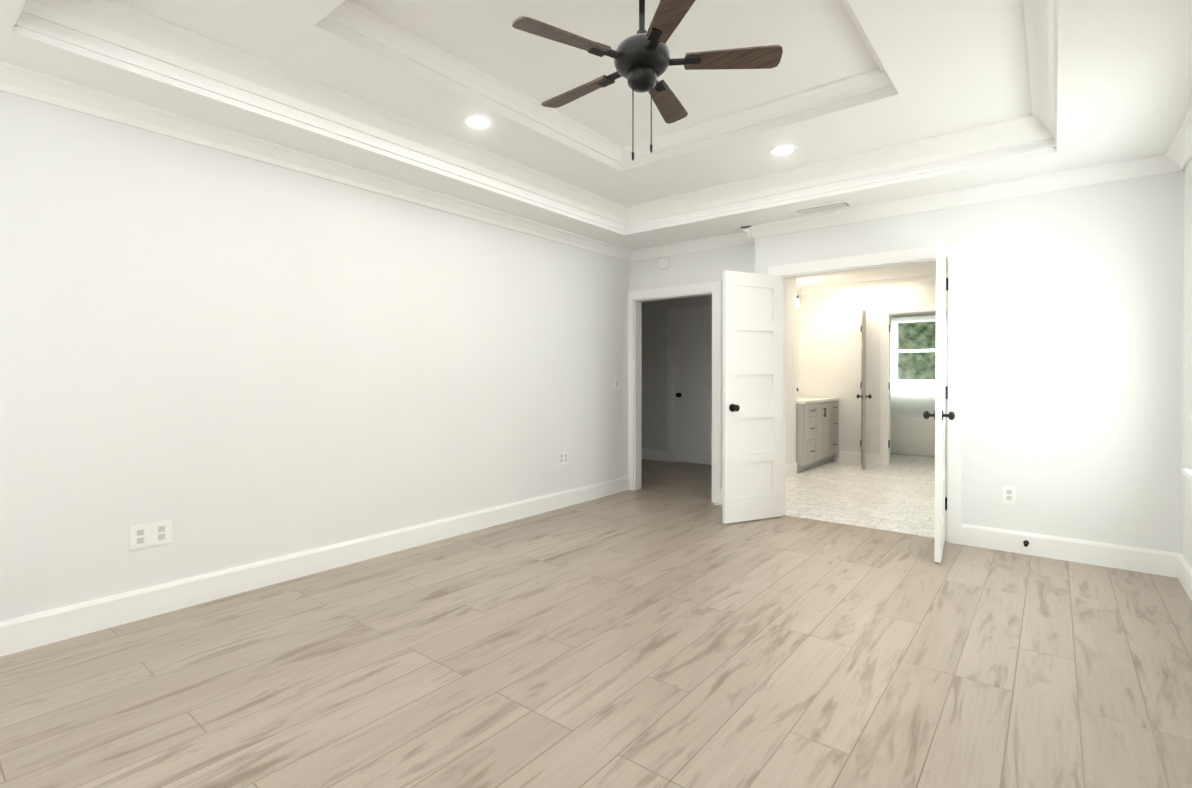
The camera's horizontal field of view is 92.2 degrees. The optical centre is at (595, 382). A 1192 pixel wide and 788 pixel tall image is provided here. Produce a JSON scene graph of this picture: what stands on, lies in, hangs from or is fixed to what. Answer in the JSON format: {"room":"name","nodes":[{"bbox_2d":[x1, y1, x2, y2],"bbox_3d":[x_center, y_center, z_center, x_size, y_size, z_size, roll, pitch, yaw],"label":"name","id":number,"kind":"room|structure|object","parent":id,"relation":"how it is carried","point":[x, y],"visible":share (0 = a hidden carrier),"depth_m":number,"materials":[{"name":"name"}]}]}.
{"room":"empty bedroom","nodes":[
{"label":"empty bedroom","id":0,"kind":"room"},
{"bbox_2d":[0,91,639,621],"bbox_3d":[-1.628,-0.303,3.673,0.120,2.920,6.440,0,1,39],"label":"wall","id":1,"kind":"structure","parent":0,"point":[220,359],"depth_m":3.21,"materials":[{"name":"paint"}]},
{"bbox_2d":[129,520,171,549],"bbox_3d":[-2.211,0.758,2.848,0.008,0.116,0.170,0,1,39],"label":"outlet","id":2,"kind":"object","parent":1,"relation":"attached to","point":[150,534],"visible":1,"depth_m":2.85,"materials":[{"name":"white plastic"}]},
{"bbox_2d":[0,476,629,656],"bbox_3d":[-1.574,1.084,3.641,0.016,0.145,6.200,0,1,39],"label":"baseboard","id":3,"kind":"structure","parent":1,"relation":"attached to","point":[23,633],"depth_m":3.19,"materials":[{"name":"white paint"}]},
{"bbox_2d":[559,451,567,464],"bbox_3d":[-0.298,0.694,5.242,0.008,0.116,0.120,0,1,39],"label":"outlet","id":4,"kind":"object","parent":1,"relation":"attached to","point":[563,457],"visible":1,"depth_m":5.24,"materials":[{"name":"white plastic"}]},
{"bbox_2d":[614,378,618,389],"bbox_3d":[0.209,0.019,5.869,0.010,0.116,0.072,0,1,39],"label":"light switch","id":5,"kind":"object","parent":1,"relation":"attached to","point":[616,383],"visible":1,"depth_m":5.87,"materials":[{"name":"white plastic"}]},
{"bbox_2d":[0,459,1191,787],"bbox_3d":[0.164,1.188,3.533,5.567,0.060,8.440,0,1,39],"label":"floor","id":6,"kind":"structure","parent":0,"point":[664,627],"depth_m":2.31,"materials":[{"name":"beige wood"}]},
{"bbox_2d":[0,0,1191,286],"bbox_3d":[1.321,-1.564,5.032,5.417,0.420,12.020,0,1,39],"label":"ceiling","id":7,"kind":"structure","parent":0,"point":[1124,80],"depth_m":2.98,"materials":[{"name":"paint"}]},
{"bbox_2d":[462,115,494,129],"bbox_3d":[-0.706,-1.556,3.438,0.196,0.010,0.196,0,1,39],"label":"recessed light","id":8,"kind":"object","parent":7,"relation":"in","point":[480,122],"visible":1,"depth_m":3.43,"materials":[{"name":"white paint"}]},
{"bbox_2d":[512,0,782,160],"bbox_3d":[0.163,-1.301,2.357,1.035,0.785,1.066,0,1,39],"label":"ceiling fan","id":9,"kind":"object","parent":7,"relation":"hanging from","point":[643,61],"visible":1,"depth_m":2.27,"materials":[{"name":"brown wood"}]},
{"bbox_2d":[768,144,797,155],"bbox_3d":[1.260,-1.559,3.864,0.196,0.010,0.196,0,1,39],"label":"recessed light","id":10,"kind":"object","parent":7,"relation":"in","point":[784,150],"visible":1,"depth_m":3.86,"materials":[{"name":"white paint"}]},
{"bbox_2d":[792,200,853,214],"bbox_3d":[1.752,-1.343,4.433,0.420,0.014,0.150,0,1,39],"label":"ceiling vent","id":11,"kind":"object","parent":7,"relation":"in","point":[826,207],"visible":1,"depth_m":4.41,"materials":[{"name":"white metal"}]},
{"bbox_2d":[642,295,711,450],"bbox_3d":[0.897,-0.120,7.059,2.240,2.500,2.000,0,1,39],"label":"wall","id":12,"kind":"structure","parent":0,"point":[654,375],"depth_m":8.21,"materials":[{"name":"white paint"}]},
{"bbox_2d":[642,449,666,460],"bbox_3d":[0.836,1.048,8.233,0.450,0.145,0.016,0,1,39],"label":"baseboard","id":13,"kind":"structure","parent":12,"relation":"attached to","point":[658,455],"depth_m":8.22,"materials":[{"name":"white paint"}]},
{"bbox_2d":[658,257,670,269],"bbox_3d":[0.684,-1.195,5.762,0.132,0.132,0.038,0,1,39],"label":"smoke detector","id":14,"kind":"object","parent":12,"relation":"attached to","point":[664,263],"visible":0.96,"depth_m":5.74,"materials":[{"name":"white plastic"}]},
{"bbox_2d":[629,281,721,502],"bbox_3d":[0.794,0.095,5.786,1.090,2.090,0.156,0,1,39],"label":"door frame","id":15,"kind":"structure","parent":12,"relation":"attached to","point":[636,298],"depth_m":6.02,"materials":[{"name":"white paint"}]},
{"bbox_2d":[675,314,711,464],"bbox_3d":[1.349,0.101,7.874,0.581,2.020,0.177,0,1,39],"label":"hall door","id":16,"kind":"structure","parent":12,"relation":"in","point":[693,389],"depth_m":7.87,"materials":[{"name":"white paint"}]},
{"bbox_2d":[721,488,722,502],"bbox_3d":[1.329,1.071,5.279,0.387,0.145,0.016,0,1,39],"label":"baseboard","id":17,"kind":"structure","parent":12,"relation":"attached to","point":[721,488],"depth_m":5.39,"materials":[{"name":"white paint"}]},
{"bbox_2d":[712,245,799,487],"bbox_3d":[1.814,-0.114,6.332,0.100,2.500,1.990,0,1,39],"label":"wall","id":18,"kind":"structure","parent":0,"point":[737,258],"depth_m":6.83,"materials":[{"name":"paint"}]},
{"bbox_2d":[0,0,1191,294],"bbox_3d":[1.131,-1.476,3.738,4.097,0.455,9.760,0,1,39],"label":"crown molding","id":19,"kind":"structure","parent":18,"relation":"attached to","point":[114,22],"depth_m":3.42,"materials":[{"name":"white paint"}]},
{"bbox_2d":[785,462,796,477],"bbox_3d":[1.855,1.063,6.300,0.016,0.145,1.995,0,1,39],"label":"baseboard","id":20,"kind":"structure","parent":18,"relation":"attached to","point":[790,469],"depth_m":6.90,"materials":[{"name":"white paint"}]},
{"bbox_2d":[714,453,945,537],"bbox_3d":[3.647,1.157,7.106,2.990,0.064,5.910,0,1,39],"label":"floor","id":21,"kind":"structure","parent":0,"point":[897,494],"depth_m":5.79,"materials":[{"name":"tile"}]},
{"bbox_2d":[796,400,838,472],"bbox_3d":[2.795,0.694,7.750,0.598,0.860,1.410,0,1,39],"label":"bathroom vanity","id":22,"kind":"object","parent":21,"relation":"on","point":[817,431],"depth_m":7.39,"materials":[{"name":"grey paint"}]},
{"bbox_2d":[796,396,838,403],"bbox_3d":[2.783,0.247,7.754,0.569,0.035,1.422,0,1,39],"label":"countertop","id":23,"kind":"structure","parent":22,"relation":"on","point":[799,400],"depth_m":7.58,"materials":[{"name":"white stone"}]},
{"bbox_2d":[890,413,945,456],"bbox_3d":[5.014,0.815,8.935,1.530,0.600,0.850,0,1,39],"label":"bathtub","id":24,"kind":"object","parent":21,"relation":"on","point":[912,434],"visible":0.35,"depth_m":8.63,"materials":[{"name":"white ceramic"}]},
{"bbox_2d":[800,267,1011,478],"bbox_3d":[4.072,-0.125,7.722,2.870,2.500,0.120,0,1,39],"label":"wall","id":25,"kind":"structure","parent":0,"point":[831,322],"depth_m":7.81,"materials":[{"name":"paint"}]},
{"bbox_2d":[839,451,879,463],"bbox_3d":[3.661,1.050,7.973,0.530,0.145,0.016,0,1,39],"label":"baseboard","id":26,"kind":"structure","parent":25,"relation":"attached to","point":[872,458],"depth_m":7.98,"materials":[{"name":"white paint"}]},
{"bbox_2d":[856,310,871,469],"bbox_3d":[3.568,0.099,7.604,0.280,2.030,0.685,0,1,39],"label":"bathroom door","id":27,"kind":"structure","parent":25,"relation":"in","point":[863,396],"depth_m":7.30,"materials":[{"name":"grey paint"}]},
{"bbox_2d":[888,324,889,447],"bbox_3d":[3.967,0.054,7.746,0.016,1.660,0.056,0,1,39],"label":"bathroom opening hinge mounts","id":28,"kind":"object","parent":25,"relation":"attached to","point":[889,389],"visible":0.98,"depth_m":7.73,"materials":[{"name":"black metal"}]},
{"bbox_2d":[891,315,946,384],"bbox_3d":[5.341,-0.514,9.413,0.880,1.130,0.108,0,1,39],"label":"window","id":29,"kind":"structure","parent":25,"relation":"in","point":[916,351],"depth_m":9.51,"materials":[{"name":"white paint"}]},
{"bbox_2d":[1012,192,1047,534],"bbox_3d":[4.093,-0.107,5.331,0.150,2.500,3.830,0,1,39],"label":"wall","id":30,"kind":"structure","parent":0,"point":[1029,212],"depth_m":3.83,"materials":[{"name":"paint"}]},
{"bbox_2d":[723,270,782,523],"bbox_3d":[1.292,0.121,4.755,0.333,2.030,0.572,0,1,39],"label":"door","id":31,"kind":"structure","parent":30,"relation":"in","point":[752,396],"depth_m":4.72,"materials":[{"name":"white paint"}]},
{"bbox_2d":[768,242,963,544],"bbox_3d":[2.088,0.080,4.560,1.421,2.140,0.156,0,1,39],"label":"door frame","id":32,"kind":"structure","parent":30,"relation":"attached to","point":[954,253],"depth_m":4.21,"materials":[{"name":"white paint"}]},
{"bbox_2d":[923,242,954,562],"bbox_3d":[2.355,0.128,3.875,0.176,2.030,0.617,0,1,39],"label":"door","id":33,"kind":"structure","parent":30,"relation":"in","point":[939,415],"depth_m":3.64,"materials":[{"name":"white paint"}]},
{"bbox_2d":[1003,486,1015,503],"bbox_3d":[2.813,0.770,3.904,0.072,0.116,0.008,0,1,39],"label":"outlet","id":34,"kind":"object","parent":30,"relation":"attached to","point":[1009,495],"visible":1,"depth_m":3.90,"materials":[{"name":"white plastic"}]},
{"bbox_2d":[1023,540,1028,546],"bbox_3d":[2.857,1.075,3.809,0.031,0.032,0.074,0,1,39],"label":"door stop","id":35,"kind":"object","parent":30,"relation":"attached to","point":[1026,543],"visible":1,"depth_m":3.83,"materials":[{"name":"black metal"}]},
{"bbox_2d":[1048,171,1179,552],"bbox_3d":[3.240,-0.093,3.639,0.630,2.500,0.120,0,1,39],"label":"wall","id":36,"kind":"structure","parent":0,"point":[1114,247],"depth_m":3.57,"materials":[{"name":"paint"}]},
{"bbox_2d":[962,524,1171,576],"bbox_3d":[3.022,1.084,3.735,1.080,0.145,0.016,0,1,39],"label":"baseboard","id":37,"kind":"structure","parent":36,"relation":"attached to","point":[1157,562],"depth_m":3.69,"materials":[{"name":"white paint"}]},
{"bbox_2d":[1176,159,1191,567],"bbox_3d":[1.621,-0.282,0.982,0.120,2.920,6.290,0,1,39],"label":"wall","id":38,"kind":"structure","parent":0,"point":[1184,416],"depth_m":3.31,"materials":[{"name":"paint"}]},
{"bbox_2d":[1172,552,1191,600],"bbox_3d":[1.567,1.105,1.036,0.016,0.145,6.050,0,1,39],"label":"baseboard","id":39,"kind":"structure","parent":38,"relation":"attached to","point":[1181,570],"depth_m":3.26,"materials":[{"name":"white paint"}]},
{"bbox_2d":[1182,468,1191,480],"bbox_3d":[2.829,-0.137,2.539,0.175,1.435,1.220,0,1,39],"label":"window sill","id":40,"kind":"structure","parent":38,"relation":"in","point":[1187,472],"depth_m":2.96,"materials":[{"name":"white paint"}]}
]}

